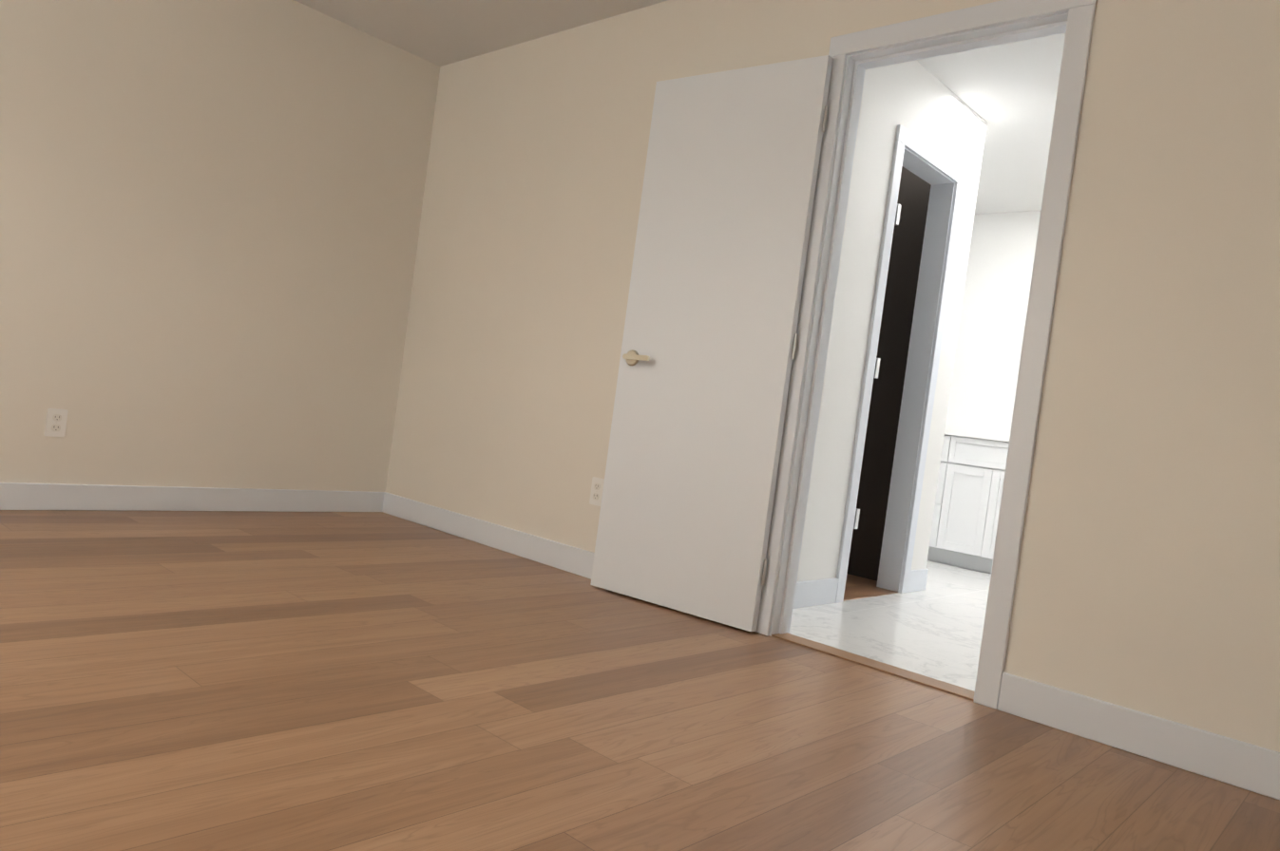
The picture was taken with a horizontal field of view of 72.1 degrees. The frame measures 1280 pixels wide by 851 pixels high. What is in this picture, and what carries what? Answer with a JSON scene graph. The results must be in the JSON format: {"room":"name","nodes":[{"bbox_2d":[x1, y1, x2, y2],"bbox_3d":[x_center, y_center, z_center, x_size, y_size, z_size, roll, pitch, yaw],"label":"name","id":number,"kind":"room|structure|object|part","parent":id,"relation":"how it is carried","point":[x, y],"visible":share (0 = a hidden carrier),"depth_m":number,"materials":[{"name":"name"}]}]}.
{"room":"empty bedroom","nodes":[
{"label":"empty bedroom","id":0,"kind":"room"},
{"bbox_2d":[0,0,439,492],"bbox_3d":[-2.740,-1.095,3.192,0.120,2.800,4.420,8,1,42],"label":"wall","id":1,"kind":"structure","parent":0,"point":[210,214],"depth_m":3.98,"materials":[{"name":"beige paint"}]},
{"bbox_2d":[44,408,68,437],"bbox_3d":[-2.407,-0.011,3.630,0.008,0.116,0.072,8,1,42],"label":"outlet","id":2,"kind":"object","parent":1,"relation":"attached to","point":[56,423],"visible":1,"depth_m":3.63,"materials":[{"name":"white plastic"}]},
{"bbox_2d":[0,482,383,512],"bbox_3d":[-2.456,0.293,3.619,0.014,0.110,3.192,8,1,42],"label":"baseboard","id":3,"kind":"structure","parent":1,"relation":"attached to","point":[13,496],"depth_m":4.00,"materials":[{"name":"white wood"}]},
{"bbox_2d":[0,510,1279,850],"bbox_3d":[-3.706,0.243,3.025,10.095,0.100,5.850,8,1,42],"label":"floor","id":4,"kind":"structure","parent":0,"point":[276,681],"depth_m":1.99,"materials":[{"name":"brown wood"}]},
{"bbox_2d":[771,632,974,701],"bbox_3d":[0.755,0.779,2.884,0.720,0.006,0.090,8,1,42],"label":"trim","id":5,"kind":"structure","parent":4,"relation":"on","point":[958,691],"depth_m":2.85,"materials":[{"name":"brown wood"}]},
{"bbox_2d":[294,0,1065,214],"bbox_3d":[0.309,-1.789,2.943,4.535,0.100,8.020,8,1,42],"label":"ceiling","id":6,"kind":"structure","parent":0,"point":[1007,92],"depth_m":4.19,"materials":[{"name":"white paint"}]},
{"bbox_2d":[385,0,1279,752],"bbox_3d":[0.414,-0.500,3.348,4.655,2.440,0.120,8,1,42],"label":"wall","id":7,"kind":"structure","parent":0,"point":[1148,578],"depth_m":2.48,"materials":[{"name":"beige paint"}]},
{"bbox_2d":[380,492,594,579],"bbox_3d":[-0.485,0.549,3.958,2.440,0.110,0.017,8,1,42],"label":"baseboard","id":8,"kind":"structure","parent":7,"relation":"attached to","point":[569,559],"depth_m":4.13,"materials":[{"name":"white wood"}]},
{"bbox_2d":[589,477,604,506],"bbox_3d":[-0.182,0.279,3.718,0.072,0.116,0.008,8,1,42],"label":"outlet","id":9,"kind":"object","parent":7,"relation":"attached to","point":[597,488],"visible":0.98,"depth_m":3.72,"materials":[{"name":"white plastic"}]},
{"bbox_2d":[590,55,832,631],"bbox_3d":[0.225,-0.323,3.284,0.755,2.027,0.145,8,1,42],"label":"bathroom door","id":10,"kind":"structure","parent":7,"relation":"in","point":[710,336],"depth_m":3.26,"materials":[{"name":"white wood"}]},
{"bbox_3d":[-0.013,-0.265,3.432,0.147,0.062,0.054,8,1,42],"label":"handle","id":11,"kind":"part","parent":10,"relation":"part of","materials":[{"name":"gold metal"}]},
{"bbox_2d":[755,0,1096,709],"bbox_3d":[0.898,-0.268,2.875,0.870,2.120,0.136,8,1,42],"label":"door frame","id":12,"kind":"structure","parent":7,"relation":"attached to","point":[1035,338],"depth_m":2.85,"materials":[{"name":"white wood"}]},
{"bbox_2d":[997,672,1279,801],"bbox_3d":[1.425,0.825,2.202,1.040,0.110,0.017,8,1,42],"label":"baseboard","id":13,"kind":"structure","parent":7,"relation":"attached to","point":[1233,762],"depth_m":2.29,"materials":[{"name":"white wood"}]},
{"bbox_2d":[843,573,897,600],"bbox_3d":[0.481,0.725,4.294,1.100,0.004,1.560,8,1,42],"label":"floor","id":14,"kind":"structure","parent":0,"point":[857,587],"depth_m":4.34,"materials":[{"name":"brown wood"}]},
{"bbox_2d":[846,166,931,581],"bbox_3d":[0.552,-0.495,4.358,1.100,2.440,1.560,8,1,42],"label":"wall","id":15,"kind":"structure","parent":0,"point":[888,384],"depth_m":4.68,"materials":[{"name":"black paint"}]},
{"bbox_2d":[788,560,991,691],"bbox_3d":[1.404,0.894,4.693,2.790,0.100,3.550,8,1,42],"label":"floor","id":16,"kind":"structure","parent":0,"point":[934,629],"depth_m":3.54,"materials":[{"name":"tile"}]},
{"bbox_2d":[927,436,1009,573],"bbox_3d":[2.584,0.565,5.524,1.810,0.840,0.547,8,1,42],"label":"bathroom vanity","id":17,"kind":"object","parent":16,"relation":"on","point":[968,493],"depth_m":5.62,"materials":[{"name":"grey wood"}]},
{"bbox_2d":[944,428,1010,443],"bbox_3d":[2.636,0.130,5.513,1.830,0.036,0.562,8,1,42],"label":"countertop","id":18,"kind":"structure","parent":17,"relation":"on","point":[947,431],"depth_m":5.61,"materials":[{"name":"white stone"}]},
{"bbox_2d":[796,59,986,581],"bbox_3d":[1.032,-0.427,3.985,0.120,2.440,1.660,8,1,42],"label":"wall","id":19,"kind":"structure","parent":0,"point":[906,94],"depth_m":3.83,"materials":[{"name":"white paint"}]},
{"bbox_2d":[792,577,838,609],"bbox_3d":[0.618,0.699,3.611,0.014,0.110,0.730,8,1,42],"label":"baseboard","id":20,"kind":"structure","parent":19,"relation":"attached to","point":[814,593],"depth_m":3.74,"materials":[{"name":"white wood"}]},
{"bbox_2d":[835,124,965,603],"bbox_3d":[1.235,-0.241,4.133,0.016,2.120,0.720,8,1,42],"label":"trim","id":21,"kind":"structure","parent":19,"relation":"attached to","point":[906,138],"depth_m":3.91,"materials":[{"name":"white wood"}]},
{"bbox_2d":[853,147,955,592],"bbox_3d":[1.189,-0.222,4.173,0.140,2.070,0.620,8,1,42],"label":"door frame","id":22,"kind":"structure","parent":19,"relation":"attached to","point":[916,375],"depth_m":4.38,"materials":[{"name":"white wood"}]},
{"bbox_2d":[908,569,928,591],"bbox_3d":[0.986,0.728,5.034,1.384,0.110,0.017,8,1,42],"label":"baseboard","id":23,"kind":"structure","parent":19,"relation":"attached to","point":[918,578],"depth_m":4.49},
{"bbox_2d":[952,210,1040,423],"bbox_3d":[2.661,-0.239,5.994,2.640,2.440,0.120,8,1,42],"label":"wall","id":24,"kind":"structure","parent":0,"point":[985,315],"depth_m":6.13,"materials":[{"name":"white paint"}]},
{"bbox_2d":[945,417,1011,436],"bbox_3d":[2.826,0.084,5.712,1.830,0.100,0.020,8,1,42],"label":"backsplash","id":25,"kind":"structure","parent":24,"relation":"attached to","point":[1001,429],"depth_m":6.13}
]}

